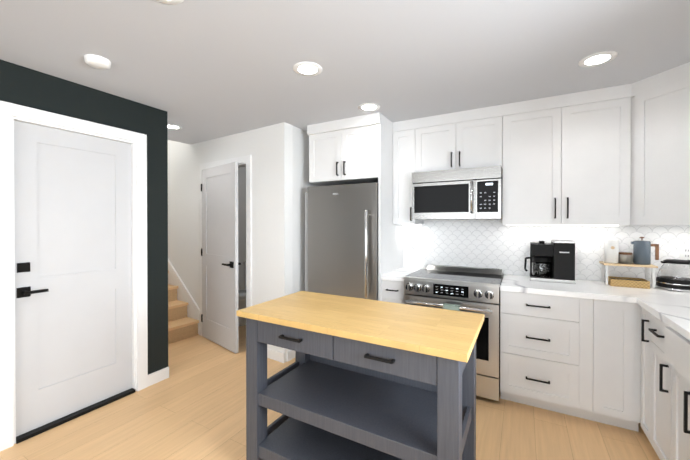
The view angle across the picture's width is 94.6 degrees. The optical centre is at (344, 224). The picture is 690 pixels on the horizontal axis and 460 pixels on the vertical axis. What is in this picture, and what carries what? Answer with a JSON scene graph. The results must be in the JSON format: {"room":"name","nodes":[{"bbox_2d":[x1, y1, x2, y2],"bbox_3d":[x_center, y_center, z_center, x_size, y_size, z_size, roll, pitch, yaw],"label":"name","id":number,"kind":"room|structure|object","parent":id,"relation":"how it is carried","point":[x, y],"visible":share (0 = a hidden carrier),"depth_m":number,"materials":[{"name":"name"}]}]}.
{"room":"kitchen","nodes":[
{"label":"kitchen","id":0,"kind":"room"},
{"bbox_2d":[0,59,167,373],"bbox_3d":[-2.714,-1.121,0.954,0.120,5.000,4.400,0,0,29],"label":"wall","id":1,"kind":"structure","parent":0,"point":[25,86],"depth_m":2.67,"materials":[{"name":"black paint"}]},
{"bbox_2d":[14,121,131,436],"bbox_3d":[-1.919,0.343,2.312,0.102,2.010,0.695,0,0,29],"label":"entry door","id":2,"kind":"structure","parent":1,"relation":"in","point":[73,288],"depth_m":2.27,"materials":[{"name":"white wood"}]},
{"bbox_2d":[0,101,147,450],"bbox_3d":[-1.940,0.308,2.328,0.138,2.125,0.882,0,0,29],"label":"door frame","id":3,"kind":"structure","parent":1,"relation":"attached to","point":[10,113],"depth_m":2.11,"materials":[{"name":"white wood"}]},
{"bbox_2d":[148,350,294,385],"bbox_3d":[-1.958,1.328,1.445,0.734,0.095,5.970,0,0,29],"label":"baseboard","id":4,"kind":"structure","parent":1,"relation":"attached to","point":[158,376],"depth_m":2.79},
{"bbox_2d":[168,122,292,361],"bbox_3d":[-2.012,-1.140,4.147,3.470,5.000,0.120,0,0,34],"label":"wall","id":5,"kind":"structure","parent":0,"point":[269,149],"depth_m":3.37,"materials":[{"name":"white paint"}]},
{"bbox_2d":[201,162,240,352],"bbox_3d":[-1.447,0.344,3.592,0.773,2.015,0.248,0,0,29],"label":"bathroom door","id":6,"kind":"structure","parent":5,"relation":"in","point":[219,248],"depth_m":3.56,"materials":[{"name":"white wood"}]},
{"bbox_2d":[200,155,251,335],"bbox_3d":[-1.358,0.307,3.712,0.930,2.110,0.138,0,0,34],"label":"door frame","id":7,"kind":"structure","parent":5,"relation":"attached to","point":[244,161],"depth_m":3.43,"materials":[{"name":"white wood"}]},
{"bbox_2d":[267,348,284,362],"bbox_3d":[-0.802,1.317,3.280,0.480,0.095,0.014,0,0,34],"label":"baseboard","id":8,"kind":"structure","parent":5,"relation":"attached to","point":[275,355],"depth_m":3.20,"materials":[{"name":"white wood"}]},
{"bbox_2d":[238,167,245,289],"bbox_3d":[-1.765,0.165,5.015,0.250,2.380,1.590,0,0,29],"label":"wall","id":9,"kind":"structure","parent":0,"point":[241,215],"depth_m":4.99,"materials":[{"name":"grey paint"}]},
{"bbox_2d":[293,126,324,292],"bbox_3d":[-0.404,0.173,3.617,0.120,2.380,0.950,0,0,29],"label":"wall","id":10,"kind":"structure","parent":0,"point":[301,183],"depth_m":3.36,"materials":[{"name":"white paint"}]},
{"bbox_2d":[0,325,659,459],"bbox_3d":[-1.335,1.397,2.031,7.150,0.050,7.600,0,0,29],"label":"floor","id":11,"kind":"structure","parent":0,"point":[192,406],"depth_m":2.14,"materials":[{"name":"brown wood"}]},
{"bbox_2d":[168,259,199,343],"bbox_3d":[-2.827,0.551,4.120,1.948,1.619,0.838,0,0,34],"label":"stairs","id":12,"kind":"structure","parent":11,"relation":"on","point":[182,305],"depth_m":3.98,"materials":[{"name":"brown wood"}]},
{"bbox_2d":[238,262,245,325],"bbox_3d":[-1.352,0.953,4.469,0.456,0.810,0.650,0,0,29],"label":"toilet","id":13,"kind":"object","parent":11,"relation":"on","point":[241,303],"visible":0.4,"depth_m":4.27,"materials":[{"name":"ceramic"}]},
{"bbox_2d":[305,182,377,300],"bbox_3d":[0.070,0.490,3.310,0.800,1.750,0.726,0,0,29],"label":"fridge","id":14,"kind":"object","parent":11,"relation":"on","point":[341,240],"visible":0.5,"depth_m":3.04,"materials":[{"name":"silver metal"}]},
{"bbox_2d":[236,291,483,459],"bbox_3d":[0.068,0.918,1.685,1.175,0.912,0.580,0,0,29],"label":"kitchen island","id":15,"kind":"object","parent":11,"relation":"on","point":[362,379],"visible":1,"depth_m":1.58,"materials":[{"name":"grey wood"}]},
{"bbox_2d":[381,280,404,303],"bbox_3d":[0.576,0.931,3.118,0.222,0.868,0.608,0,0,29],"label":"base cabinet","id":16,"kind":"object","parent":11,"relation":"on","point":[391,291],"depth_m":2.85,"materials":[{"name":"white wood"}]},
{"bbox_2d":[381,267,421,281],"bbox_3d":[0.571,0.475,3.107,0.221,0.039,0.628,0,0,29],"label":"countertop","id":17,"kind":"structure","parent":16,"relation":"on","point":[396,275],"depth_m":2.93,"materials":[{"name":"stone"}]},
{"bbox_2d":[403,264,503,400],"bbox_3d":[0.974,0.878,2.827,0.752,0.939,0.725,0,0,29],"label":"range","id":18,"kind":"object","parent":11,"relation":"on","point":[472,289],"visible":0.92,"depth_m":2.51,"materials":[{"name":"silver metal"}]},
{"bbox_2d":[443,303,459,310],"bbox_3d":[0.838,0.718,2.501,0.120,0.184,0.039,0,0,29],"label":"hanging towel","id":19,"kind":"object","parent":18,"relation":"hanging from","point":[448,306],"visible":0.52,"depth_m":2.49,"materials":[{"name":"fabric"}]},
{"bbox_2d":[500,291,596,421],"bbox_3d":[1.580,0.935,2.556,0.567,0.868,0.608,0,0,29],"label":"base cabinet","id":20,"kind":"object","parent":11,"relation":"on","point":[548,343],"depth_m":2.28,"materials":[{"name":"white wood"}]},
{"bbox_2d":[500,274,632,302],"bbox_3d":[1.660,0.479,2.497,0.762,0.039,0.631,0,0,29],"label":"countertop","id":21,"kind":"structure","parent":20,"relation":"on","point":[585,289],"depth_m":2.31,"materials":[{"name":"stone"}]},
{"bbox_2d":[524,240,575,283],"bbox_3d":[1.696,0.292,2.658,0.348,0.330,0.265,0,0,29],"label":"coffee maker","id":22,"kind":"object","parent":21,"relation":"on","point":[553,261],"visible":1,"depth_m":2.55,"materials":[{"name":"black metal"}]},
{"bbox_2d":[599,261,657,287],"bbox_3d":[2.158,0.378,2.437,0.305,0.162,0.180,0,0,29],"label":"shelf","id":23,"kind":"object","parent":21,"relation":"on","point":[603,263],"depth_m":2.43,"materials":[{"name":"brown wood"}]},
{"bbox_2d":[604,239,618,262],"bbox_3d":[2.077,0.205,2.481,0.090,0.180,0.092,0,0,29],"label":"canister","id":24,"kind":"object","parent":23,"relation":"on","point":[611,250],"visible":1,"depth_m":2.45,"materials":[{"name":"ceramic"}]},
{"bbox_2d":[619,252,632,263],"bbox_3d":[2.151,0.254,2.441,0.084,0.083,0.084,0,0,29],"label":"glass jar","id":25,"kind":"object","parent":23,"relation":"on","point":[625,257],"visible":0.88,"depth_m":2.41,"materials":[{"name":"white"}]},
{"bbox_2d":[631,237,658,264],"bbox_3d":[2.255,0.192,2.394,0.155,0.207,0.096,0,0,29],"label":"press","id":26,"kind":"object","parent":23,"relation":"on","point":[641,252],"visible":1,"depth_m":2.36,"materials":[{"name":"blue metal"}]},
{"bbox_2d":[608,276,649,288],"bbox_3d":[2.131,0.433,2.404,0.220,0.052,0.155,0,0,29],"label":"basket","id":27,"kind":"object","parent":21,"relation":"on","point":[629,282],"visible":0.92,"depth_m":2.36,"materials":[{"name":"beige wicker"}]},
{"bbox_2d":[597,300,632,429],"bbox_3d":[1.906,0.936,2.374,0.330,0.868,0.608,0,0,29],"label":"base cabinet","id":28,"kind":"object","parent":11,"relation":"on","point":[625,365],"depth_m":2.11,"materials":[{"name":"white wood"}]},
{"bbox_2d":[641,307,644,432],"bbox_3d":[2.077,0.939,1.760,0.608,0.868,0.225,0,0,29],"label":"base cabinet","id":29,"kind":"object","parent":11,"relation":"on","point":[642,309],"depth_m":1.97,"materials":[{"name":"white wood"}]},
{"bbox_2d":[645,310,660,459],"bbox_3d":[1.972,0.941,1.572,0.608,0.868,0.393,0,0,29],"label":"base cabinet","id":30,"kind":"object","parent":11,"relation":"on","point":[652,324],"depth_m":1.81,"materials":[{"name":"white wood"}]},
{"bbox_2d":[661,321,689,459],"bbox_3d":[1.761,0.943,1.195,0.608,0.868,0.685,0,0,29],"label":"base cabinet","id":31,"kind":"object","parent":11,"relation":"on","point":[675,348],"depth_m":1.55,"materials":[{"name":"white wood"}]},
{"bbox_2d":[629,284,689,340],"bbox_3d":[1.773,0.486,1.254,0.648,0.039,2.688,0,0,29],"label":"countertop","id":32,"kind":"structure","parent":31,"relation":"on","point":[670,308],"depth_m":1.85,"materials":[{"name":"stone"}]},
{"bbox_2d":[656,259,689,291],"bbox_3d":[2.383,0.352,2.265,0.244,0.215,0.214,0,0,29],"label":"toaster","id":33,"kind":"object","parent":32,"relation":"on","point":[673,274],"visible":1,"depth_m":2.22,"materials":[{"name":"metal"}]},
{"bbox_2d":[0,0,689,144],"bbox_3d":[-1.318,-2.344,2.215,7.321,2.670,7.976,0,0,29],"label":"ceiling","id":34,"kind":"structure","parent":0,"point":[399,60],"depth_m":1.85,"materials":[{"name":"white paint"}]},
{"bbox_2d":[84,54,110,69],"bbox_3d":[-1.509,-0.989,1.942,0.132,0.036,0.132,0,0,29],"label":"recessed light","id":35,"kind":"object","parent":34,"relation":"attached to","point":[97,62],"visible":1,"depth_m":1.91,"materials":[{"name":"white plastic"}]},
{"bbox_2d":[155,0,183,4],"bbox_3d":[-0.784,-1.002,1.353,0.190,0.004,0.190,0,0,29],"label":"recessed light","id":36,"kind":"object","parent":34,"relation":"in","point":[171,2],"visible":1,"depth_m":1.42,"materials":[{"name":"white"}]},
{"bbox_2d":[168,124,181,129],"bbox_3d":[-1.787,-1.013,3.289,0.190,0.004,0.190,0,0,29],"label":"recessed light","id":37,"kind":"object","parent":34,"relation":"attached to","point":[174,127],"visible":0.73,"depth_m":3.30,"materials":[{"name":"white"}]},
{"bbox_2d":[293,62,321,75],"bbox_3d":[-0.241,-1.006,2.058,0.190,0.004,0.190,0,0,29],"label":"recessed light","id":38,"kind":"object","parent":34,"relation":"in","point":[306,68],"visible":1,"depth_m":2.04,"materials":[{"name":"white"}]},
{"bbox_2d":[358,103,379,110],"bbox_3d":[0.207,-1.010,2.736,0.190,0.004,0.190,0,0,29],"label":"recessed light","id":39,"kind":"object","parent":34,"relation":"in","point":[367,107],"visible":1,"depth_m":2.73,"materials":[{"name":"white"}]},
{"bbox_2d":[578,51,617,66],"bbox_3d":[1.535,-1.005,1.935,0.190,0.004,0.190,0,0,29],"label":"recessed light","id":40,"kind":"object","parent":34,"relation":"in","point":[598,59],"visible":1,"depth_m":1.93,"materials":[{"name":"white"}]},
{"bbox_3d":[1.356,0.176,3.108,3.450,2.380,0.120,0,0,29],"label":"wall","id":41,"kind":"structure","parent":0,"visible":0},
{"bbox_2d":[307,112,402,300],"bbox_3d":[0.121,0.175,3.343,0.794,2.379,0.669,0,0,29],"label":"cabinet","id":42,"kind":"object","parent":41,"relation":"attached to","point":[356,150],"visible":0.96,"depth_m":3.05,"materials":[{"name":"white wood"}]},
{"bbox_2d":[393,119,423,224],"bbox_3d":[0.651,-0.509,3.240,0.224,1.008,0.324,0,0,29],"label":"upper cabinet","id":43,"kind":"object","parent":41,"relation":"attached to","point":[404,132],"depth_m":3.11,"materials":[{"name":"white wood"}]},
{"bbox_2d":[417,105,500,171],"bbox_3d":[1.076,-0.750,3.001,0.749,0.524,0.324,0,0,29],"label":"upper cabinet","id":44,"kind":"object","parent":41,"relation":"attached to","point":[468,138],"depth_m":2.84,"materials":[{"name":"white wood"}]},
{"bbox_2d":[412,166,502,219],"bbox_3d":[1.038,-0.268,2.937,0.744,0.430,0.459,0,0,29],"label":"microwave","id":45,"kind":"object","parent":44,"relation":"attached to","point":[471,193],"visible":0.98,"depth_m":2.75,"materials":[{"name":"silver metal"}]},
{"bbox_2d":[501,85,620,225],"bbox_3d":[1.778,-0.505,2.574,0.893,1.008,0.387,0,0,29],"label":"upper cabinet","id":46,"kind":"object","parent":41,"relation":"attached to","point":[615,155],"depth_m":2.47,"materials":[{"name":"white wood"}]},
{"bbox_2d":[621,62,689,224],"bbox_3d":[2.278,-0.503,2.140,0.656,1.008,0.656,0,0,29],"label":"upper cabinet","id":47,"kind":"object","parent":41,"relation":"attached to","point":[655,109],"depth_m":2.13,"materials":[{"name":"white wood"}]},
{"bbox_3d":[1.316,0.197,-0.375,0.120,2.380,6.000,0,0,29],"label":"wall","id":48,"kind":"structure","parent":0,"visible":0},
{"bbox_2d":[403,219,689,284],"bbox_3d":[1.665,0.242,2.860,2.370,0.630,0.010,0,0,29],"label":"backsplash","id":49,"kind":"structure","parent":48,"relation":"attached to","point":[489,243],"depth_m":2.84,"materials":[{"name":"tile"}]},
{"bbox_2d":[680,245,689,259],"bbox_3d":[2.537,0.210,2.361,0.072,0.116,0.008,0,0,29],"label":"electrical outlet","id":50,"kind":"object","parent":49,"relation":"attached to","point":[684,252],"visible":0.96,"depth_m":2.37,"materials":[{"name":"white plastic"}]}
]}

